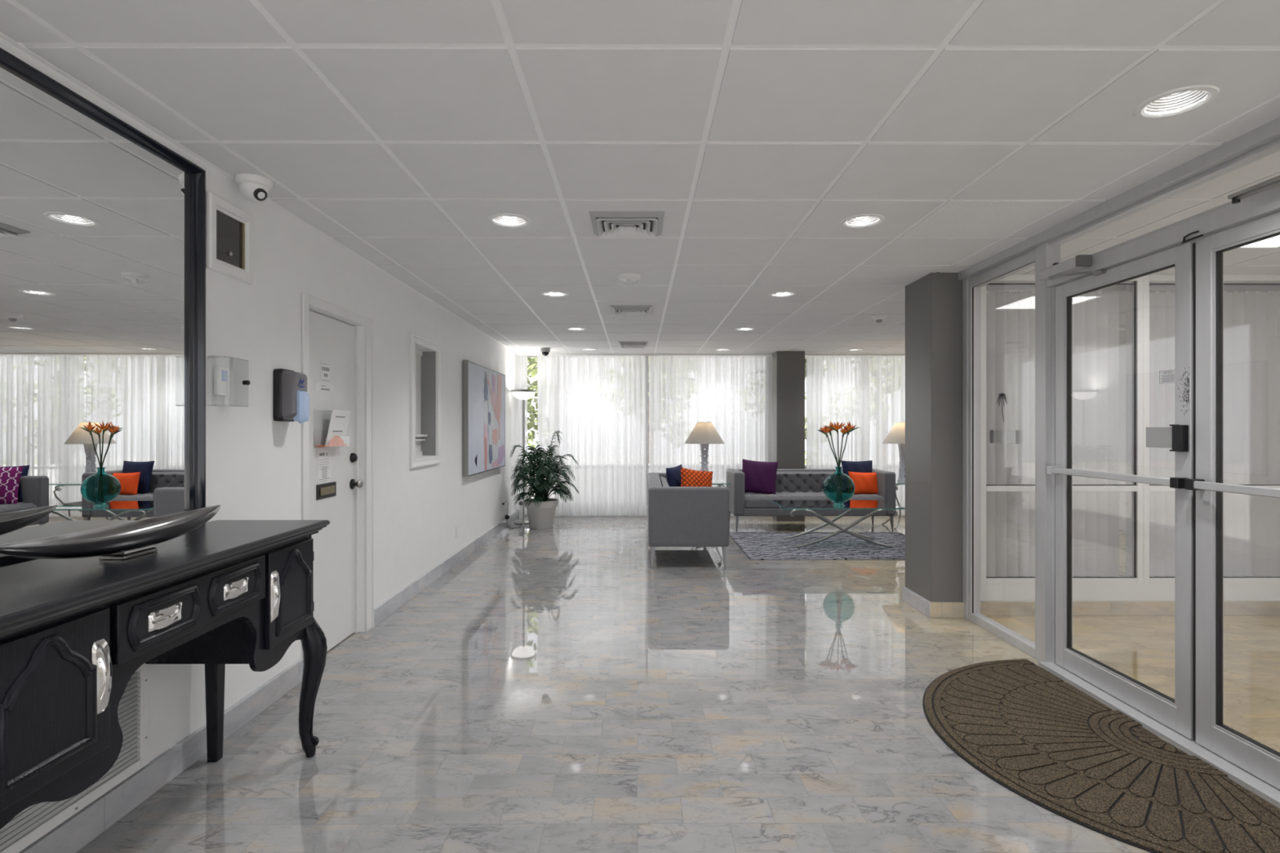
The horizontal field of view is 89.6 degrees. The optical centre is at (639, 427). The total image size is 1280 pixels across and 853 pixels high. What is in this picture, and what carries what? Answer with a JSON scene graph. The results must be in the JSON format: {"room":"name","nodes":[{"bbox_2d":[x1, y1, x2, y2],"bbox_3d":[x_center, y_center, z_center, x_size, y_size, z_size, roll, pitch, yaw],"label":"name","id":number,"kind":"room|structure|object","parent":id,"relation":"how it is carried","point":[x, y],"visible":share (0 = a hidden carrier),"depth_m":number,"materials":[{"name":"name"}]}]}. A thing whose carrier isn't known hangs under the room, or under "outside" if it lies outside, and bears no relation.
{"room":"lobby","nodes":[
{"label":"lobby","id":0,"kind":"room"},
{"bbox_2d":[0,37,518,762],"bbox_3d":[-1.832,0.001,2.902,0.140,2.620,14.020,0,0,0],"label":"wall","id":1,"kind":"structure","parent":0,"point":[253,460],"depth_m":3.34,"materials":[{"name":"paint"}]},
{"bbox_2d":[0,662,149,852],"bbox_3d":[-1.748,1.002,1.768,0.018,0.382,1.050,0,0,0],"label":"air vent","id":2,"kind":"object","parent":1,"relation":"in","point":[32,824],"visible":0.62,"depth_m":2.14,"materials":[{"name":"white metal"}]},
{"bbox_2d":[0,47,205,567],"bbox_3d":[-1.769,-0.291,1.920,0.055,1.493,1.357,0,0,-1],"label":"wall mirror","id":3,"kind":"object","parent":1,"relation":"attached to","point":[103,224],"visible":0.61,"depth_m":2.08,"materials":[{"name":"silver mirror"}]},
{"bbox_2d":[205,191,253,284],"bbox_3d":[-1.748,-0.801,2.756,0.026,0.309,0.301,0,0,0],"label":"wall niche","id":4,"kind":"object","parent":1,"relation":"attached to","point":[229,228],"visible":1,"depth_m":2.74,"materials":[{"name":"white paint"}]},
{"bbox_2d":[212,355,250,406],"bbox_3d":[-1.719,-0.191,2.704,0.084,0.206,0.164,0,0,0],"label":"thermostat","id":5,"kind":"object","parent":1,"relation":"attached to","point":[223,378],"visible":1,"depth_m":2.69,"materials":[{"name":"white paint"}]},
{"bbox_2d":[18,510,519,852],"bbox_3d":[-1.752,1.255,2.803,0.020,0.112,13.620,0,0,0],"label":"baseboard","id":6,"kind":"structure","parent":1,"relation":"attached to","point":[83,827],"depth_m":2.44,"materials":[{"name":"stone"}]},
{"bbox_2d":[273,368,309,422],"bbox_3d":[-1.702,-0.155,3.168,0.122,0.264,0.144,0,0,0],"label":"soap dispenser","id":7,"kind":"object","parent":1,"relation":"attached to","point":[291,395],"visible":1,"depth_m":3.11,"materials":[{"name":"black plastic"}]},
{"bbox_2d":[301,293,373,657],"bbox_3d":[-1.805,0.303,3.795,0.122,2.015,0.876,0,0,0],"label":"door","id":8,"kind":"structure","parent":1,"relation":"in","point":[325,339],"depth_m":3.89,"materials":[{"name":"paint"}]},
{"bbox_2d":[317,448,330,483],"bbox_3d":[-1.819,0.220,3.715,0.002,0.187,0.155,0,0,0],"label":"paper notice","id":9,"kind":"object","parent":8,"relation":"attached to","point":[323,455],"visible":1,"depth_m":3.71,"materials":[{"name":"white paper"}]},
{"bbox_2d":[315,381,333,391],"bbox_3d":[-1.819,-0.236,3.715,0.002,0.050,0.215,0,0,0],"label":"paper notice","id":10,"kind":"object","parent":8,"relation":"attached to","point":[320,386],"visible":1,"depth_m":3.71,"materials":[{"name":"white paper"}]},
{"bbox_2d":[320,361,329,382],"bbox_3d":[-1.819,-0.322,3.730,0.002,0.115,0.105,0,0,0],"label":"paper notice","id":11,"kind":"object","parent":8,"relation":"attached to","point":[325,366],"visible":1,"depth_m":3.73,"materials":[{"name":"white paper"}]},
{"bbox_2d":[313,408,350,448],"bbox_3d":[-1.787,0.001,3.780,0.068,0.220,0.375,0,0,0],"label":"brochure holder","id":12,"kind":"object","parent":8,"relation":"attached to","point":[317,408],"visible":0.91,"depth_m":3.62,"materials":[{"name":"clear plastic"}]},
{"bbox_2d":[315,409,351,446],"bbox_3d":[-1.786,0.001,3.762,0.054,0.210,0.322,0,0,0],"label":"leaflet","id":13,"kind":"object","parent":12,"relation":"in","point":[339,422],"visible":1,"depth_m":3.77,"materials":[{"name":"white paper"}]},
{"bbox_2d":[409,333,440,468],"bbox_3d":[-1.830,-0.210,5.312,0.164,1.042,0.720,0,0,0],"label":"window","id":14,"kind":"structure","parent":1,"relation":"in","point":[424,366],"depth_m":5.59,"materials":[{"name":"white paint"}]},
{"bbox_2d":[455,525,457,538],"bbox_3d":[-1.772,1.011,6.233,0.007,0.114,0.070,0,0,0],"label":"wall outlet","id":15,"kind":"object","parent":1,"relation":"attached to","point":[456,527],"visible":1,"depth_m":6.22,"materials":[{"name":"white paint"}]},
{"bbox_2d":[462,360,505,476],"bbox_3d":[-1.749,-0.094,7.355,0.056,1.170,1.819,0,0,0],"label":"painting","id":16,"kind":"object","parent":1,"relation":"attached to","point":[483,387],"visible":1,"depth_m":7.07,"materials":[{"name":"multicoloured paint"}]},
{"bbox_2d":[524,497,558,528],"bbox_3d":[-1.300,1.130,8.495,0.448,0.362,0.448,0,0,0],"label":"pot","id":17,"kind":"object","parent":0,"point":[542,516],"depth_m":8.34,"materials":[{"name":"white ceramic"}]},
{"bbox_2d":[0,0,1279,355],"bbox_3d":[2.213,-1.089,2.869,7.950,0.032,13.720,0,0,0],"label":"ceiling","id":18,"kind":"structure","parent":0,"point":[393,131],"depth_m":2.30,"materials":[{"name":"tile"}]},
{"bbox_2d":[235,173,272,202],"bbox_3d":[-1.672,-1.027,2.793,0.140,0.096,0.140,0,0,0],"label":"security camera","id":19,"kind":"object","parent":18,"relation":"attached to","point":[254,188],"visible":1,"depth_m":2.75,"materials":[{"name":"white paint"}]},
{"bbox_2d":[488,213,531,227],"bbox_3d":[-0.675,-1.112,3.338,0.220,0.088,0.220,0,0,0],"label":"recessed light","id":20,"kind":"object","parent":18,"relation":"in","point":[512,220],"visible":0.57,"depth_m":3.39,"materials":[{"name":"white paint"}]},
{"bbox_2d":[540,347,550,355],"bbox_3d":[-1.276,-1.022,8.695,0.132,0.107,0.132,0,0,0],"label":"security camera","id":21,"kind":"object","parent":18,"relation":"attached to","point":[545,351],"visible":1,"depth_m":8.65,"materials":[{"name":"black plastic"}]},
{"bbox_2d":[541,290,568,297],"bbox_3d":[-0.683,-1.112,5.167,0.220,0.088,0.220,0,0,0],"label":"recessed light","id":22,"kind":"object","parent":18,"relation":"in","point":[550,293],"visible":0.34,"depth_m":5.22,"materials":[{"name":"white paint"}]},
{"bbox_2d":[566,327,586,330],"bbox_3d":[-0.691,-1.112,6.996,0.220,0.088,0.220,0,0,0],"label":"recessed light","id":23,"kind":"object","parent":18,"relation":"in","point":[568,328],"visible":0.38,"depth_m":7.05,"materials":[{"name":"white paint"}]},
{"bbox_2d":[581,348,596,351],"bbox_3d":[-0.698,-1.112,8.824,0.220,0.088,0.220,0,0,0],"label":"recessed light","id":24,"kind":"object","parent":18,"relation":"in","point":[588,349],"visible":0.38,"depth_m":8.83,"materials":[{"name":"white paint"}]},
{"bbox_2d":[589,211,664,238],"bbox_3d":[-0.066,-1.058,3.385,0.374,0.035,0.374,0,0,0],"label":"ceiling vent","id":25,"kind":"object","parent":18,"relation":"in","point":[606,224],"visible":1,"depth_m":3.34,"materials":[{"name":"white metal"}]},
{"bbox_2d":[618,273,640,285],"bbox_3d":[-0.075,-1.040,4.560,0.156,0.071,0.156,0,0,0],"label":"smoke detector","id":26,"kind":"object","parent":18,"relation":"attached to","point":[628,278],"visible":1,"depth_m":4.52,"materials":[{"name":"white paint"}]},
{"bbox_2d":[609,305,653,315],"bbox_3d":[-0.076,-1.058,5.840,0.374,0.035,0.374,0,0,0],"label":"ceiling vent","id":27,"kind":"object","parent":18,"relation":"in","point":[618,310],"visible":1,"depth_m":5.72,"materials":[{"name":"white metal"}]},
{"bbox_2d":[617,341,648,347],"bbox_3d":[-0.086,-1.058,8.220,0.374,0.035,0.374,0,0,0],"label":"ceiling vent","id":28,"kind":"object","parent":18,"relation":"in","point":[622,344],"visible":1,"depth_m":8.10,"materials":[{"name":"white metal"}]},
{"bbox_2d":[516,353,905,355],"bbox_3d":[2.186,-1.064,9.409,7.950,0.022,0.080,0,0,0],"label":"rail","id":29,"kind":"object","parent":18,"relation":"attached to","point":[518,354],"visible":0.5,"depth_m":9.37,"materials":[{"name":"grey metal"}]},
{"bbox_2d":[517,355,527,515],"bbox_3d":[-1.710,0.111,9.394,0.146,2.331,0.071,0,0,0],"label":"sheer curtain","id":30,"kind":"object","parent":29,"relation":"hanging from","point":[522,360],"visible":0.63,"depth_m":9.40,"materials":[{"name":"white fabric"}]},
{"bbox_2d":[537,355,646,515],"bbox_3d":[-0.703,0.111,9.398,1.589,2.331,0.109,0,0,0],"label":"sheer curtain","id":31,"kind":"object","parent":29,"relation":"hanging from","point":[597,403],"visible":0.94,"depth_m":9.40,"materials":[{"name":"white fabric"}]},
{"bbox_2d":[648,355,768,515],"bbox_3d":[0.997,0.111,9.404,1.739,2.331,0.105,0,0,0],"label":"sheer curtain","id":32,"kind":"object","parent":29,"relation":"hanging from","point":[730,393],"visible":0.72,"depth_m":9.40,"materials":[{"name":"white fabric"}]},
{"bbox_2d":[805,355,905,515],"bbox_3d":[3.344,0.111,9.416,1.844,2.331,0.109,0,0,0],"label":"sheer curtain","id":33,"kind":"object","parent":29,"relation":"hanging from","point":[866,392],"visible":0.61,"depth_m":9.41,"materials":[{"name":"white fabric"}]},
{"bbox_2d":[714,348,730,351],"bbox_3d":[1.131,-1.112,8.832,0.220,0.088,0.220,0,0,0],"label":"recessed light","id":34,"kind":"object","parent":18,"relation":"in","point":[718,349],"visible":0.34,"depth_m":8.85,"materials":[{"name":"white paint"}]},
{"bbox_2d":[734,327,755,330],"bbox_3d":[1.138,-1.112,7.004,0.220,0.088,0.220,0,0,0],"label":"recessed light","id":35,"kind":"object","parent":18,"relation":"in","point":[739,328],"visible":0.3,"depth_m":7.06,"materials":[{"name":"white paint"}]},
{"bbox_2d":[768,291,796,297],"bbox_3d":[1.146,-1.112,5.175,0.220,0.088,0.220,0,0,0],"label":"recessed light","id":36,"kind":"object","parent":18,"relation":"in","point":[777,294],"visible":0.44,"depth_m":5.23,"materials":[{"name":"white paint"}]},
{"bbox_2d":[847,348,864,351],"bbox_3d":[2.959,-1.112,8.839,0.220,0.088,0.220,0,0,0],"label":"recessed light","id":37,"kind":"object","parent":18,"relation":"in","point":[850,349],"visible":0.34,"depth_m":8.86,"materials":[{"name":"white paint"}]},
{"bbox_2d":[840,213,884,227],"bbox_3d":[1.153,-1.112,3.346,0.220,0.088,0.220,0,0,0],"label":"recessed light","id":38,"kind":"object","parent":18,"relation":"in","point":[862,220],"visible":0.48,"depth_m":3.40,"materials":[{"name":"white paint"}]},
{"bbox_2d":[871,315,887,323],"bbox_3d":[2.304,-1.043,6.210,0.144,0.064,0.144,0,0,0],"label":"ceiling sensor","id":39,"kind":"object","parent":18,"relation":"attached to","point":[878,318],"visible":1,"depth_m":6.17,"materials":[{"name":"white paint"}]},
{"bbox_2d":[1133,84,1220,119],"bbox_3d":[1.768,-1.112,2.129,0.220,0.088,0.220,0,0,0],"label":"recessed light","id":40,"kind":"object","parent":18,"relation":"in","point":[1177,100],"visible":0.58,"depth_m":2.17,"materials":[{"name":"white paint"}]},
{"bbox_2d":[1235,235,1279,248],"bbox_3d":[3.490,-1.088,3.539,0.630,0.034,0.630,0,0,0],"label":"recessed light","id":41,"kind":"object","parent":18,"relation":"in","point":[1273,242],"visible":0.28,"depth_m":3.79,"materials":[{"name":"white paint"}]},
{"bbox_2d":[1246,235,1279,245],"bbox_3d":[3.490,-1.082,3.539,0.568,0.006,0.568,0,0,0],"label":"diffuser","id":42,"kind":"object","parent":41,"relation":"attached to","point":[1275,241],"depth_m":3.76,"materials":[{"name":"white plastic"}]},
{"bbox_2d":[76,515,1279,852],"bbox_3d":[2.213,1.341,2.869,8.350,0.060,14.120,0,0,0],"label":"floor","id":43,"kind":"structure","parent":0,"point":[554,690],"depth_m":2.91,"materials":[{"name":"stone"}]},
{"bbox_2d":[0,520,329,829],"bbox_3d":[-1.485,0.843,1.915,0.456,0.937,1.430,0,0,0],"label":"console table","id":44,"kind":"object","parent":43,"relation":"on","point":[74,633],"visible":1,"depth_m":1.66,"materials":[{"name":"black wood"}]},
{"bbox_2d":[0,504,221,559],"bbox_3d":[-1.496,0.324,1.889,0.179,0.099,0.824,0,0,0],"label":"bowl","id":45,"kind":"object","parent":44,"relation":"on","point":[127,540],"visible":1,"depth_m":1.82,"materials":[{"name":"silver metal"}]},
{"bbox_2d":[502,389,537,528],"bbox_3d":[-1.607,0.397,8.657,0.372,1.828,0.794,0,0,0],"label":"floor lamp","id":46,"kind":"object","parent":43,"relation":"on","point":[523,394],"depth_m":8.80,"materials":[{"name":"silver metal"}]},
{"bbox_2d":[519,501,524,519],"bbox_3d":[-1.703,1.186,9.293,0.074,0.250,0.064,0,0,0],"label":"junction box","id":47,"kind":"object","parent":43,"relation":"on","point":[521,502],"visible":0.71,"depth_m":9.26,"materials":[{"name":"white paint"}]},
{"bbox_2d":[509,431,579,528],"bbox_3d":[-1.256,0.674,8.514,0.912,1.274,0.901,0,0,-18],"label":"potted palm","id":48,"kind":"object","parent":43,"relation":"on","point":[541,509],"visible":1,"depth_m":8.34,"materials":[{"name":"plant"}]},
{"bbox_2d":[647,472,728,568],"bbox_3d":[0.462,0.933,6.992,0.752,0.755,2.030,0,0,1],"label":"sofa","id":49,"kind":"object","parent":43,"relation":"on","point":[678,516],"visible":1,"depth_m":5.98,"materials":[{"name":"grey fabric"}]},
{"bbox_2d":[666,464,682,486],"bbox_3d":[0.432,0.652,7.469,0.164,0.441,0.442,0,0,24],"label":"cushion","id":50,"kind":"object","parent":49,"relation":"on","point":[673,474],"visible":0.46,"depth_m":7.33,"materials":[{"name":"blue fabric"}]},
{"bbox_2d":[680,467,712,486],"bbox_3d":[0.643,0.669,7.324,0.443,0.443,0.181,0,0,-13],"label":"cushion","id":51,"kind":"object","parent":49,"relation":"on","point":[689,477],"visible":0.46,"depth_m":7.30,"materials":[{"name":"orange fabric"}]},
{"bbox_2d":[711,480,730,487],"bbox_3d":[0.865,1.012,8.504,0.584,0.601,0.544,0,0,0],"label":"end table","id":52,"kind":"object","parent":43,"relation":"on","point":[720,482],"visible":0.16,"depth_m":8.34,"materials":[{"name":"clear glass"}]},
{"bbox_2d":[684,422,724,471],"bbox_3d":[0.850,0.318,8.504,0.528,0.784,0.528,0,0,0],"label":"table lamp","id":53,"kind":"object","parent":52,"relation":"on","point":[704,433],"visible":0.92,"depth_m":8.38,"materials":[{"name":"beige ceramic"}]},
{"bbox_2d":[726,468,895,532],"bbox_3d":[2.190,0.933,8.433,2.030,0.755,0.752,0,0,0],"label":"sofa","id":54,"kind":"object","parent":43,"relation":"on","point":[792,484],"visible":0.55,"depth_m":8.09,"materials":[{"name":"grey fabric"}]},
{"bbox_2d":[742,458,777,494],"bbox_3d":[1.548,0.643,8.395,0.480,0.464,0.197,0,0,20],"label":"cushion","id":55,"kind":"object","parent":54,"relation":"on","point":[760,477],"visible":0.88,"depth_m":8.34,"materials":[{"name":"purple fabric"}]},
{"bbox_2d":[744,500,884,508],"bbox_3d":[2.190,0.958,8.368,1.758,0.104,0.593,0,0,0],"label":"seat cushion","id":56,"kind":"object","parent":54,"relation":"on","point":[748,504],"depth_m":8.07,"materials":[{"name":"grey fabric"}]},
{"bbox_2d":[840,460,872,475],"bbox_3d":[2.885,0.646,8.527,0.438,0.426,0.169,0,0,-8],"label":"cushion","id":57,"kind":"object","parent":54,"relation":"on","point":[848,466],"visible":0.38,"depth_m":8.51,"materials":[{"name":"blue fabric"}]},
{"bbox_2d":[848,471,877,493],"bbox_3d":[2.896,0.717,8.344,0.415,0.304,0.145,0,0,-8],"label":"cushion","id":58,"kind":"object","parent":54,"relation":"on","point":[864,482],"visible":0.81,"depth_m":8.29,"materials":[{"name":"orange fabric"}]},
{"bbox_2d":[728,532,905,559],"bbox_3d":[2.160,1.305,7.214,2.140,0.012,1.650,0,0,0],"label":"rug","id":59,"kind":"object","parent":43,"relation":"on","point":[756,545],"visible":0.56,"depth_m":7.11,"materials":[{"name":"grey carpet"}]},
{"bbox_2d":[771,500,905,547],"bbox_3d":[2.195,1.077,7.244,1.284,0.443,0.754,0,0,0],"label":"coffee table","id":60,"kind":"object","parent":59,"relation":"on","point":[797,505],"visible":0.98,"depth_m":7.01,"materials":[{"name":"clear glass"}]},
{"bbox_2d":[822,466,854,506],"bbox_3d":[2.186,0.642,7.089,0.340,0.424,0.340,0,0,0],"label":"vase","id":61,"kind":"object","parent":60,"relation":"on","point":[838,487],"visible":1,"depth_m":6.98,"materials":[{"name":"teal glass"}]},
{"bbox_2d":[817,425,838,466],"bbox_3d":[2.082,0.390,7.078,0.288,0.849,0.045,0,0,0],"label":"flower","id":62,"kind":"object","parent":61,"relation":"in","point":[824,430],"visible":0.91,"depth_m":7.07,"materials":[{"name":"orange plant"}]},
{"bbox_2d":[819,422,838,464],"bbox_3d":[2.098,0.376,7.125,0.225,0.876,0.076,0,0,0],"label":"flower","id":63,"kind":"object","parent":61,"relation":"in","point":[830,424],"visible":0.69,"depth_m":7.12,"materials":[{"name":"plant"}]},
{"bbox_2d":[826,422,845,466],"bbox_3d":[2.151,0.368,7.110,0.220,0.892,0.058,0,0,0],"label":"flower","id":64,"kind":"object","parent":61,"relation":"in","point":[836,427],"visible":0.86,"depth_m":7.11,"materials":[{"name":"plant"}]},
{"bbox_2d":[839,427,847,462],"bbox_3d":[2.251,0.400,7.142,0.193,0.828,0.056,0,0,-20],"label":"flower","id":65,"kind":"object","parent":61,"relation":"in","point":[844,431],"visible":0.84,"depth_m":7.14,"materials":[{"name":"orange plant"}]},
{"bbox_2d":[839,421,860,466],"bbox_3d":[2.286,0.367,7.077,0.262,0.894,0.049,0,0,-4],"label":"flower","id":66,"kind":"object","parent":61,"relation":"in","point":[849,428],"visible":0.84,"depth_m":7.08,"materials":[{"name":"orange plant"}]},
{"bbox_2d":[881,480,905,529],"bbox_3d":[3.525,1.012,8.535,0.584,0.601,0.544,0,0,0],"label":"end table","id":67,"kind":"object","parent":43,"relation":"on","point":[897,482],"visible":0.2,"depth_m":8.37,"materials":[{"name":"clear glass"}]},
{"bbox_2d":[882,422,905,481],"bbox_3d":[3.495,0.318,8.555,0.528,0.784,0.528,0,0,0],"label":"table lamp","id":68,"kind":"object","parent":67,"relation":"on","point":[896,435],"visible":0.65,"depth_m":8.50,"materials":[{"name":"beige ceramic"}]},
{"bbox_2d":[1036,242,1060,663],"bbox_3d":[2.278,0.143,3.577,0.085,2.335,0.105,0,0,0],"label":"door frame","id":69,"kind":"structure","parent":43,"relation":"on","point":[1047,255],"depth_m":3.56,"materials":[{"name":"metal"}]},
{"bbox_2d":[922,658,1279,852],"bbox_3d":[1.736,1.305,2.687,0.940,0.011,1.890,0,0,0],"label":"door mat","id":70,"kind":"object","parent":43,"relation":"on","point":[1083,761],"visible":1,"depth_m":2.50,"materials":[{"name":"rubber"}]},
{"bbox_2d":[1038,662,1279,808],"bbox_3d":[2.288,1.300,2.232,0.175,0.022,2.645,0,0,0],"label":"trim","id":71,"kind":"structure","parent":43,"relation":"on","point":[1247,780],"depth_m":2.68,"materials":[{"name":"metal"}]},
{"bbox_2d":[524,355,905,515],"bbox_3d":[2.185,0.001,9.679,7.950,2.620,0.140,0,0,0],"label":"wall","id":72,"kind":"structure","parent":0,"point":[770,357],"depth_m":9.61,"materials":[{"name":"white paint"}]},
{"bbox_2d":[645,355,768,505],"bbox_3d":[1.000,0.031,9.654,1.820,2.240,0.060,0,0,0],"label":"window","id":73,"kind":"structure","parent":72,"relation":"in","point":[646,357],"depth_m":9.62,"materials":[{"name":"metal"}]},
{"bbox_2d":[772,351,804,521],"bbox_3d":[2.115,0.011,9.184,0.395,2.600,0.290,0,0,0],"label":"wall pillar","id":74,"kind":"structure","parent":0,"point":[788,366],"depth_m":9.04,"materials":[{"name":"paint"}]},
{"bbox_2d":[905,271,962,602],"bbox_3d":[2.129,0.011,4.683,0.228,2.600,0.438,0,0,0],"label":"wall pillar","id":75,"kind":"structure","parent":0,"point":[934,301],"depth_m":4.46,"materials":[{"name":"paint"}]},
{"bbox_2d":[902,586,930,617],"bbox_3d":[2.005,1.259,4.673,0.020,0.104,0.458,0,0,0],"label":"baseboard","id":76,"kind":"structure","parent":75,"relation":"attached to","point":[914,600],"depth_m":4.65,"materials":[{"name":"stone"}]},
{"bbox_2d":[929,602,964,617],"bbox_3d":[2.120,1.258,4.454,0.244,0.105,0.020,0,0,0],"label":"baseboard","id":77,"kind":"structure","parent":75,"relation":"attached to","point":[937,610],"depth_m":4.44,"materials":[{"name":"stone"}]},
{"bbox_2d":[1119,342,1125,531],"bbox_3d":[6.230,0.001,7.186,0.120,2.620,5.520,0,0,0],"label":"wall","id":78,"kind":"structure","parent":0,"point":[1122,346],"depth_m":8.23,"materials":[{"name":"paint"}]},
{"bbox_2d":[980,584,1279,600],"bbox_3d":[3.712,0.011,4.575,2.938,2.600,0.120,0,0,0],"label":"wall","id":79,"kind":"structure","parent":0,"point":[988,592],"depth_m":4.51,"materials":[{"name":"white paint"}]},
{"bbox_2d":[962,278,969,619],"bbox_3d":[2.274,0.143,4.432,0.085,2.335,0.055,0,0,0],"label":"trim","id":80,"kind":"structure","parent":79,"relation":"attached to","point":[965,282],"depth_m":4.42,"materials":[{"name":"metal"}]},
{"bbox_2d":[968,250,1036,658],"bbox_3d":[2.276,0.152,4.017,0.065,2.318,0.775,0,0,0],"label":"window","id":81,"kind":"structure","parent":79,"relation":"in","point":[1025,645],"depth_m":4.37,"materials":[{"name":"metal"}]},
{"bbox_2d":[996,392,1007,422],"bbox_3d":[2.270,-0.127,4.044,0.001,0.187,0.117,0,0,0],"label":"decal","id":82,"kind":"object","parent":81,"relation":"attached to","point":[1002,395],"visible":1,"depth_m":4.04,"materials":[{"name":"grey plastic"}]},
{"bbox_2d":[989,430,1018,444],"bbox_3d":[2.264,0.056,4.012,0.010,0.084,0.305,0,0,0],"label":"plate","id":83,"kind":"object","parent":81,"relation":"attached to","point":[991,432],"visible":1,"depth_m":4.14,"materials":[{"name":"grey plastic"}]},
{"bbox_2d":[980,274,1143,584],"bbox_3d":[2.934,0.011,4.537,1.185,2.170,0.050,0,0,0],"label":"window","id":84,"kind":"structure","parent":79,"relation":"in","point":[1137,488],"depth_m":4.51,"materials":[{"name":"white paint"}]},
{"bbox_2d":[986,284,1127,577],"bbox_3d":[2.946,0.018,4.660,1.120,2.105,0.045,0,0,0],"label":"vertical blind","id":85,"kind":"object","parent":84,"relation":"attached to","point":[1010,316],"visible":0.53,"depth_m":4.65,"materials":[{"name":"fabric"}]},
{"bbox_2d":[958,116,1279,279],"bbox_3d":[2.266,-1.051,2.687,0.115,0.088,3.555,0,0,0],"label":"trim","id":86,"kind":"structure","parent":79,"relation":"attached to","point":[1263,141],"depth_m":2.80,"materials":[{"name":"metal"}]},
{"bbox_2d":[980,600,1279,616],"bbox_3d":[3.751,1.261,4.506,2.860,0.100,0.020,0,0,0],"label":"baseboard","id":87,"kind":"structure","parent":79,"relation":"attached to","point":[988,608],"depth_m":4.50,"materials":[{"name":"stone"}]},
{"bbox_2d":[1143,274,1279,584],"bbox_3d":[4.354,0.011,4.543,1.655,2.170,0.050,0,0,0],"label":"window","id":88,"kind":"structure","parent":79,"relation":"in","point":[1148,278],"depth_m":4.51,"materials":[{"name":"white paint"}]},
{"bbox_2d":[1125,284,1279,576],"bbox_3d":[4.346,0.018,4.665,1.630,2.105,0.045,0,0,0],"label":"vertical blind","id":89,"kind":"object","parent":88,"relation":"attached to","point":[1251,321],"visible":0.49,"depth_m":4.65,"materials":[{"name":"fabric"}]},
{"bbox_3d":[3.746,0.001,-1.535,2.920,2.620,4.900,0,0,0],"label":"wall","id":90,"kind":"structure","parent":0,"visible":0},
{"bbox_2d":[1039,254,1106,279],"bbox_3d":[2.203,-0.814,3.324,0.126,0.123,0.390,0,0,0],"label":"door closer","id":91,"kind":"object","parent":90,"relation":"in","point":[1080,261],"depth_m":3.27,"materials":[{"name":"metal"}]},
{"bbox_2d":[1046,241,1195,741],"bbox_3d":[2.262,0.259,3.075,0.094,2.052,0.883,0,0,0],"label":"door","id":92,"kind":"structure","parent":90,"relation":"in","point":[1179,714],"depth_m":2.83,"materials":[{"name":"metal"}]},
{"bbox_2d":[1159,369,1174,383],"bbox_3d":[2.285,-0.222,2.791,0.001,0.055,0.088,0,0,0],"label":"sticker","id":93,"kind":"object","parent":92,"relation":"attached to","point":[1169,370],"visible":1,"depth_m":2.80,"materials":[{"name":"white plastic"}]},
{"bbox_2d":[1046,184,1279,287],"bbox_3d":[2.286,-0.821,2.232,0.080,0.093,2.645,0,0,0],"label":"trim","id":94,"kind":"structure","parent":90,"relation":"attached to","point":[1266,202],"depth_m":2.66,"materials":[{"name":"metal"}]},
{"bbox_2d":[1181,230,1203,243],"bbox_3d":[2.244,-0.777,2.627,0.022,0.031,0.097,0,0,0],"label":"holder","id":95,"kind":"object","parent":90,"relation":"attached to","point":[1197,231],"visible":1,"depth_m":2.62,"materials":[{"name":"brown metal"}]},
{"bbox_2d":[1184,211,1279,790],"bbox_3d":[2.266,0.259,2.193,0.094,2.052,0.877,0,0,0],"label":"door","id":96,"kind":"structure","parent":90,"relation":"in","point":[1256,758],"depth_m":2.55,"materials":[{"name":"metal"}]},
{"bbox_2d":[1227,175,1279,204],"bbox_3d":[2.211,-0.834,2.149,0.068,0.059,0.480,0,0,0],"label":"door closer","id":97,"kind":"structure","parent":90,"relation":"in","point":[1236,197],"depth_m":2.29,"materials":[{"name":"silver metal"}]},
{"label":"outside","id":98,"kind":"structure","parent":0,"visible":0},
{"bbox_3d":[3.918,1.381,19.891,36.000,0.100,20.250,0,0,0],"label":"floor","id":99,"kind":"structure","parent":98,"visible":0},
{"bbox_2d":[527,357,537,448],"bbox_3d":[-3.069,-0.721,13.514,2.634,4.114,2.261,0,0,0],"label":"tree","id":100,"kind":"object","parent":99,"relation":"on","point":[531,369],"visible":0.06,"depth_m":13.81,"materials":[{"name":"green plant"}]},
{"bbox_2d":[648,357,648,463],"bbox_3d":[0.255,-0.556,16.024,2.712,3.784,2.223,0,0,0],"label":"tree","id":101,"kind":"object","parent":99,"relation":"on","point":[648,357],"visible":0.02,"depth_m":15.92,"materials":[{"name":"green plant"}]},
{"bbox_2d":[804,357,806,463],"bbox_3d":[3.060,-0.762,13.396,2.069,4.198,2.055,0,0,0],"label":"tree","id":102,"kind":"object","parent":99,"relation":"on","point":[805,357],"visible":0.02,"depth_m":12.95,"materials":[{"name":"green plant"}]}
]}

